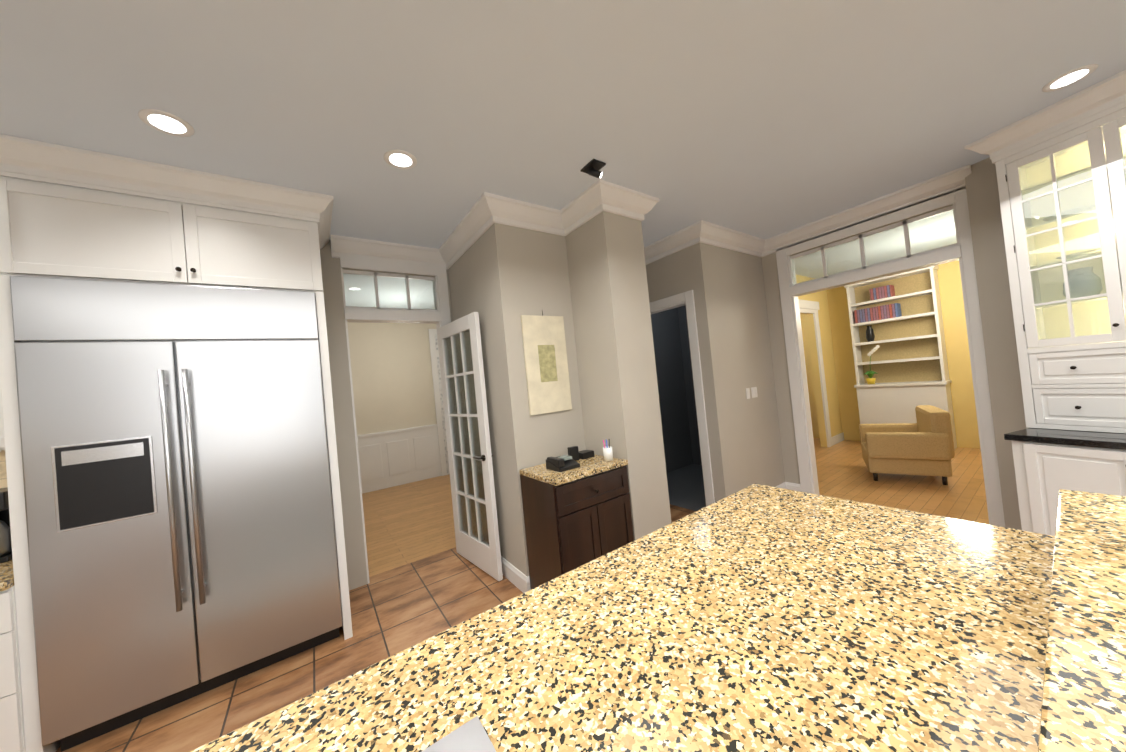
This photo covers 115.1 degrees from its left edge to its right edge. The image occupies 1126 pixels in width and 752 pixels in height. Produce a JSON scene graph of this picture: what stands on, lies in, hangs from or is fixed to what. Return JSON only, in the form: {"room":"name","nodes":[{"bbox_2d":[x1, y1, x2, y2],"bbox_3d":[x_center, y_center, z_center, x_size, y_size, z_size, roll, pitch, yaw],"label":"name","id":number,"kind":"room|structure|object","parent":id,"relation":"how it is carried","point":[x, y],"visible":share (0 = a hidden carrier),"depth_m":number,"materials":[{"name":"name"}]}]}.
{"room":"kitchen","nodes":[
{"label":"kitchen","id":0,"kind":"room"},
{"bbox_2d":[56,504,695,751],"bbox_3d":[1.440,1.464,-0.396,7.610,0.050,9.570,-5,-1,-35],"label":"floor","id":1,"kind":"structure","parent":0,"point":[397,610],"depth_m":2.28,"materials":[{"name":"tile"}]},
{"bbox_2d":[0,559,25,751],"bbox_3d":[-3.077,1.450,1.686,0.880,0.910,0.761,-5,-1,-35],"label":"base cabinet","id":2,"kind":"object","parent":1,"relation":"on","point":[12,735],"visible":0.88,"depth_m":1.64,"materials":[{"name":"white paint"}]},
{"bbox_2d":[0,487,12,562],"bbox_3d":[-3.111,0.813,1.926,0.233,0.370,0.242,-5,-1,-35],"label":"coffee maker","id":3,"kind":"object","parent":2,"relation":"on","point":[5,545],"visible":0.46,"depth_m":1.92,"materials":[{"name":"black plastic"}]},
{"bbox_2d":[10,276,342,751],"bbox_3d":[-2.241,0.662,2.313,1.208,2.340,0.779,-5,-1,-35],"label":"fridge","id":4,"kind":"object","parent":1,"relation":"on","point":[179,507],"visible":0.98,"depth_m":1.95,"materials":[{"name":"silver metal"}]},
{"bbox_2d":[520,454,633,588],"bbox_3d":[0.130,1.139,2.676,0.660,0.950,0.508,-5,-1,-35],"label":"base cabinet","id":5,"kind":"object","parent":1,"relation":"on","point":[575,518],"visible":0.75,"depth_m":2.49,"materials":[{"name":"brown wood"}]},
{"bbox_2d":[546,455,579,471],"bbox_3d":[-0.003,0.630,2.621,0.180,0.085,0.180,-5,-1,-35],"label":"desk phone","id":6,"kind":"object","parent":5,"relation":"on","point":[562,463],"visible":1,"depth_m":2.57,"materials":[{"name":"black plastic"}]},
{"bbox_2d":[567,446,594,460],"bbox_3d":[0.134,0.609,2.877,0.220,0.109,0.100,-5,-1,-35],"label":"gadget","id":7,"kind":"object","parent":5,"relation":"on","point":[575,453],"visible":0.88,"depth_m":2.83,"materials":[{"name":"black plastic"}]},
{"bbox_2d":[603,439,612,461],"bbox_3d":[0.339,0.561,2.719,0.074,0.160,0.072,-5,-1,-35],"label":"pen cup","id":8,"kind":"object","parent":5,"relation":"on","point":[608,453],"visible":1,"depth_m":2.69,"materials":[{"name":"white ceramic"}]},
{"bbox_2d":[190,484,1053,751],"bbox_3d":[0.287,1.052,0.513,3.050,1.020,1.435,-5,-1,-35],"label":"kitchen island","id":9,"kind":"object","parent":1,"relation":"on","point":[758,618],"depth_m":0.84,"materials":[{"name":"beige stone"}]},
{"bbox_2d":[1034,489,1125,751],"bbox_3d":[0.534,0.484,0.111,3.050,0.050,0.480,-5,-1,-35],"label":"island countertop","id":10,"kind":"structure","parent":9,"relation":"on","point":[1082,674],"depth_m":0.62,"materials":[{"name":"beige stone"}]},
{"bbox_2d":[1012,448,1125,535],"bbox_3d":[3.463,0.828,1.990,0.912,0.910,1.138,-5,-1,-35],"label":"base cabinet","id":11,"kind":"object","parent":1,"relation":"on","point":[1049,464],"depth_m":2.22,"materials":[{"name":"white paint"}]},
{"bbox_2d":[1004,428,1125,451],"bbox_3d":[3.414,0.355,2.001,0.925,0.040,1.183,-5,-1,-35],"label":"countertop","id":12,"kind":"structure","parent":11,"relation":"on","point":[1075,441],"depth_m":2.19,"materials":[{"name":"black stone"}]},
{"bbox_2d":[964,70,1125,432],"bbox_3d":[3.381,-0.689,2.145,0.447,2.046,1.060,-5,-1,-18],"label":"hutch","id":13,"kind":"object","parent":12,"relation":"on","point":[1061,171],"visible":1,"depth_m":2.32,"materials":[{"name":"white paint"}]},
{"bbox_2d":[320,240,455,590],"bbox_3d":[-2.305,0.346,2.860,5.160,3.000,0.120,-5,-1,-35],"label":"wall","id":14,"kind":"structure","parent":0,"point":[330,267],"depth_m":3.08,"materials":[{"name":"beige paint"}]},
{"bbox_2d":[0,385,4,449],"bbox_3d":[-3.414,-0.318,1.820,1.031,1.497,0.400,-5,-1,-35],"label":"upper cabinet","id":15,"kind":"object","parent":14,"relation":"attached to","point":[2,445],"depth_m":1.86,"materials":[{"name":"white paint"}]},
{"bbox_2d":[0,450,7,487],"bbox_3d":[-3.664,0.755,1.802,1.610,0.590,0.003,-5,-1,-35],"label":"tile backsplash","id":16,"kind":"structure","parent":14,"relation":"attached to","point":[3,478],"depth_m":2.09,"materials":[{"name":"tile"}]},
{"bbox_2d":[0,138,203,285],"bbox_3d":[-2.659,-0.808,2.200,0.724,0.653,0.706,-5,-1,-35],"label":"upper cabinet","id":17,"kind":"object","parent":14,"relation":"attached to","point":[66,212],"depth_m":1.89,"materials":[{"name":"white paint"}]},
{"bbox_2d":[196,174,324,317],"bbox_3d":[-2.161,-0.849,2.551,0.724,0.653,0.706,-5,-1,-35],"label":"upper cabinet","id":18,"kind":"object","parent":14,"relation":"attached to","point":[252,237],"depth_m":2.28,"materials":[{"name":"white paint"}]},
{"bbox_2d":[330,235,441,266],"bbox_3d":[-1.627,-1.139,3.313,0.870,0.158,0.115,-5,-1,-35],"label":"crown molding","id":19,"kind":"structure","parent":14,"relation":"attached to","point":[341,246],"depth_m":3.28,"materials":[{"name":"white paint"}]},
{"bbox_2d":[343,273,435,309],"bbox_3d":[-1.625,-0.795,3.421,0.830,0.360,0.006,-5,-1,-35],"label":"window","id":20,"kind":"structure","parent":14,"relation":"in","point":[343,273],"depth_m":3.40,"materials":[{"name":"glass"}]},
{"bbox_2d":[340,257,450,583],"bbox_3d":[-1.474,0.349,3.427,0.925,2.855,0.140,-5,-1,-35],"label":"door frame","id":21,"kind":"structure","parent":14,"relation":"attached to","point":[440,316],"depth_m":3.36,"materials":[{"name":"white paint"}]},
{"bbox_2d":[347,322,446,492],"bbox_3d":[-3.211,0.494,6.493,4.300,3.000,0.180,-5,-1,-35],"label":"wall","id":22,"kind":"structure","parent":0,"point":[398,406],"depth_m":6.57,"materials":[{"name":"beige paint"}]},
{"bbox_2d":[452,258,463,319],"bbox_3d":[-0.008,0.146,4.058,2.170,3.000,0.150,-5,-1,-35],"label":"wall","id":23,"kind":"structure","parent":0,"point":[456,266],"depth_m":3.49,"materials":[{"name":"beige paint"}]},
{"bbox_2d":[0,0,1125,308],"bbox_3d":[2.014,-1.629,2.666,12.490,0.100,13.500,-5,-1,-35],"label":"ceiling","id":24,"kind":"structure","parent":0,"point":[764,118],"depth_m":1.78,"materials":[{"name":"paint"}]},
{"bbox_2d":[138,109,194,136],"bbox_3d":[-1.901,-1.216,1.723,0.182,0.006,0.188,-5,-1,-35],"label":"recessed light","id":25,"kind":"object","parent":24,"relation":"in","point":[166,122],"depth_m":1.72,"materials":[{"name":"white paint"}]},
{"bbox_2d":[384,150,416,168],"bbox_3d":[-0.973,-1.298,2.147,0.179,0.006,0.185,-5,-1,-35],"label":"recessed light","id":26,"kind":"object","parent":24,"relation":"in","point":[400,159],"depth_m":2.14,"materials":[{"name":"white paint"}]},
{"bbox_2d":[580,159,605,178],"bbox_3d":[0.206,-1.363,2.409,0.110,0.093,0.140,-5,-1,-35],"label":"track","id":27,"kind":"object","parent":24,"relation":"attached to","point":[592,167],"visible":1,"depth_m":2.38,"materials":[{"name":"black plastic"}]},
{"bbox_2d":[1042,64,1097,91],"bbox_3d":[2.828,-1.665,2.003,0.191,0.006,0.178,-5,-1,-35],"label":"recessed light","id":28,"kind":"object","parent":24,"relation":"in","point":[1071,77],"depth_m":2.00,"materials":[{"name":"white paint"}]},
{"bbox_2d":[460,211,670,576],"bbox_3d":[-0.037,0.133,3.158,1.090,3.000,1.290,-5,-1,-35],"label":"wall","id":29,"kind":"structure","parent":0,"point":[597,283],"depth_m":2.86,"materials":[{"name":"beige paint"}]},
{"bbox_2d":[437,312,502,580],"bbox_3d":[-0.856,0.598,3.256,0.163,2.210,0.799,-5,-1,-35],"label":"french door","id":30,"kind":"structure","parent":29,"relation":"in","point":[470,455],"depth_m":3.17,"materials":[{"name":"white paint"}]},
{"bbox_2d":[438,192,505,268],"bbox_3d":[-0.878,-1.214,3.141,0.115,0.158,1.265,-5,-1,-35],"label":"crown molding","id":31,"kind":"structure","parent":29,"relation":"attached to","point":[485,213],"depth_m":2.95,"materials":[{"name":"white paint"}]},
{"bbox_2d":[501,556,530,592],"bbox_3d":[-0.596,1.624,3.159,0.025,0.140,1.168,-5,-1,-35],"label":"baseboard","id":32,"kind":"structure","parent":29,"relation":"attached to","point":[517,578],"depth_m":2.83,"materials":[{"name":"white paint"}]},
{"bbox_2d":[502,196,570,235],"bbox_3d":[-0.225,-1.281,2.899,0.660,0.158,0.115,-5,-1,-35],"label":"crown molding","id":33,"kind":"structure","parent":29,"relation":"attached to","point":[521,214],"depth_m":2.88,"materials":[{"name":"white paint"}]},
{"bbox_2d":[521,311,571,414],"bbox_3d":[-0.131,-0.123,2.921,0.400,0.840,0.021,-5,-1,-35],"label":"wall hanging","id":34,"kind":"object","parent":29,"relation":"attached to","point":[546,365],"visible":0.98,"depth_m":2.90,"materials":[{"name":"paper"}]},
{"bbox_2d":[558,190,600,231],"bbox_3d":[0.136,-1.316,2.857,0.115,0.158,0.360,-5,-1,-35],"label":"crown molding","id":35,"kind":"structure","parent":29,"relation":"attached to","point":[574,214],"depth_m":2.90,"materials":[{"name":"white paint"}]},
{"bbox_2d":[586,179,649,221],"bbox_3d":[0.442,-1.347,2.758,0.505,0.158,0.115,-5,-1,-35],"label":"crown molding","id":36,"kind":"structure","parent":29,"relation":"attached to","point":[606,196],"depth_m":2.75,"materials":[{"name":"white paint"}]},
{"bbox_2d":[642,196,659,220],"bbox_3d":[0.348,-1.326,3.485,0.115,0.158,1.415,-5,-1,-35],"label":"crown molding","id":37,"kind":"structure","parent":29,"relation":"attached to","point":[653,200],"depth_m":2.92,"materials":[{"name":"white paint"}]},
{"bbox_2d":[648,249,687,309],"bbox_3d":[1.170,0.034,4.156,0.120,3.000,1.050,-5,-1,-35],"label":"wall","id":38,"kind":"structure","parent":0,"point":[669,274],"depth_m":3.93,"materials":[{"name":"beige paint"}]},
{"bbox_2d":[644,226,694,264],"bbox_3d":[0.973,-1.376,4.063,0.115,0.158,1.190,-5,-1,-35],"label":"crown molding","id":39,"kind":"structure","parent":38,"relation":"attached to","point":[681,239],"depth_m":3.83,"materials":[{"name":"white paint"}]},
{"bbox_2d":[649,290,714,505],"bbox_3d":[1.234,0.330,4.084,0.140,2.395,0.930,-5,-1,-35],"label":"door frame","id":40,"kind":"structure","parent":38,"relation":"attached to","point":[686,298],"depth_m":3.71,"materials":[{"name":"white paint"}]},
{"bbox_2d":[362,438,988,576],"bbox_3d":[2.262,1.467,4.413,10.500,0.048,10.500,-5,-1,-35],"label":"floor","id":41,"kind":"structure","parent":0,"point":[407,523],"depth_m":4.29,"materials":[{"name":"brown wood"}]},
{"bbox_2d":[844,265,956,449],"bbox_3d":[5.464,-0.298,5.861,0.367,2.900,1.110,-5,-1,-35],"label":"built-in bookshelf","id":42,"kind":"object","parent":41,"relation":"on","point":[897,319],"visible":0.77,"depth_m":5.85,"materials":[{"name":"white paint"}]},
{"bbox_2d":[863,345,879,383],"bbox_3d":[5.212,-0.188,6.037,0.190,0.648,0.276,-5,-1,-35],"label":"orchid plant","id":43,"kind":"object","parent":42,"relation":"in","point":[870,379],"visible":1,"depth_m":6.02,"materials":[{"name":"green plant"}]},
{"bbox_2d":[859,405,954,484],"bbox_3d":[4.250,0.830,4.487,0.760,0.840,0.840,-6,-1,35],"label":"armchair","id":44,"kind":"object","parent":41,"relation":"on","point":[924,445],"visible":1,"depth_m":4.18,"materials":[{"name":"beige fabric"}]},
{"bbox_2d":[651,305,705,510],"bbox_3d":[1.787,-0.012,4.903,1.750,3.000,1.600,-5,-1,-35],"label":"wall","id":45,"kind":"structure","parent":0,"point":[680,432],"depth_m":5.82,"materials":[{"name":"paint"}]},
{"bbox_2d":[684,242,787,501],"bbox_3d":[1.963,-0.044,3.989,1.230,3.000,0.140,-5,-1,-35],"label":"wall","id":46,"kind":"structure","parent":0,"point":[731,300],"depth_m":3.82,"materials":[{"name":"beige paint"}]},
{"bbox_2d":[690,220,769,256],"bbox_3d":[1.804,-1.459,3.841,1.225,0.158,0.115,-5,-1,-35],"label":"crown molding","id":47,"kind":"structure","parent":46,"relation":"attached to","point":[705,232],"depth_m":3.79,"materials":[{"name":"white paint"}]},
{"bbox_2d":[746,388,751,398],"bbox_3d":[2.029,0.192,3.923,0.070,0.115,0.008,-5,-1,-35],"label":"switch plate","id":48,"kind":"object","parent":46,"relation":"attached to","point":[747,389],"depth_m":3.92,"materials":[{"name":"white paint"}]},
{"bbox_2d":[751,387,757,397],"bbox_3d":[2.139,0.182,4.001,0.120,0.115,0.008,-5,-1,-35],"label":"switch plate","id":49,"kind":"object","parent":46,"relation":"attached to","point":[754,392],"depth_m":4.00,"materials":[{"name":"white paint"}]},
{"bbox_2d":[776,482,789,489],"bbox_3d":[2.142,1.374,3.904,1.268,0.140,0.060,-5,-1,-35],"label":"baseboard","id":50,"kind":"structure","parent":46,"relation":"attached to","point":[786,485],"depth_m":4.22,"materials":[{"name":"white paint"}]},
{"bbox_2d":[796,275,843,446],"bbox_3d":[3.674,-0.178,5.781,3.360,3.000,0.100,-5,-1,-35],"label":"wall","id":51,"kind":"structure","parent":0,"point":[825,317],"depth_m":6.55,"materials":[{"name":"paint"}]},
{"bbox_2d":[799,300,843,446],"bbox_3d":[3.586,0.054,5.951,3.380,2.560,0.610,-5,-1,-35],"label":"trim","id":52,"kind":"structure","parent":51,"relation":"attached to","point":[809,307],"depth_m":6.28,"materials":[{"name":"white paint"}]},
{"bbox_2d":[764,203,954,491],"bbox_3d":[3.029,-0.152,3.673,0.120,3.000,1.850,-5,-1,-35],"label":"wall","id":53,"kind":"structure","parent":0,"point":[771,281],"depth_m":4.22,"materials":[{"name":"beige paint"}]},
{"bbox_2d":[792,239,861,282],"bbox_3d":[2.808,-1.213,3.847,0.006,0.286,0.615,-5,-1,-35],"label":"window","id":54,"kind":"structure","parent":53,"relation":"in","point":[856,257],"depth_m":3.80,"materials":[{"name":"glass"}]},
{"bbox_2d":[758,164,971,256],"bbox_3d":[2.823,-1.561,3.592,0.115,0.158,1.700,-5,-1,-35],"label":"crown molding","id":55,"kind":"structure","parent":53,"relation":"attached to","point":[953,180],"depth_m":3.39,"materials":[{"name":"white paint"}]},
{"bbox_2d":[864,226,905,265],"bbox_3d":[3.088,-1.247,3.446,0.006,0.285,0.294,-5,-1,-35],"label":"window","id":56,"kind":"structure","parent":53,"relation":"in","point":[876,234],"depth_m":3.43,"materials":[{"name":"glass"}]},
{"bbox_2d":[776,187,1004,526],"bbox_3d":[3.097,-0.095,3.556,0.150,2.870,1.530,-5,-1,-35],"label":"door frame","id":57,"kind":"structure","parent":53,"relation":"attached to","point":[792,291],"depth_m":3.34,"materials":[{"name":"white paint"}]},
{"bbox_2d":[907,211,956,253],"bbox_3d":[3.271,-1.270,3.183,0.006,0.288,0.287,-5,-1,-35],"label":"window","id":58,"kind":"structure","parent":53,"relation":"in","point":[947,211],"depth_m":3.17,"materials":[{"name":"glass"}]},
{"bbox_2d":[828,260,980,448],"bbox_3d":[5.643,-0.363,6.010,0.100,3.000,9.000,-5,-1,-35],"label":"wall","id":59,"kind":"structure","parent":0,"point":[837,353],"depth_m":5.50,"materials":[{"name":"paint"}]},
{"bbox_2d":[965,157,1026,529],"bbox_3d":[4.516,-0.362,-0.302,0.120,3.000,6.780,-5,-1,-18],"label":"wall","id":60,"kind":"structure","parent":0,"point":[997,319],"depth_m":2.83,"materials":[{"name":"beige paint"}]}
]}

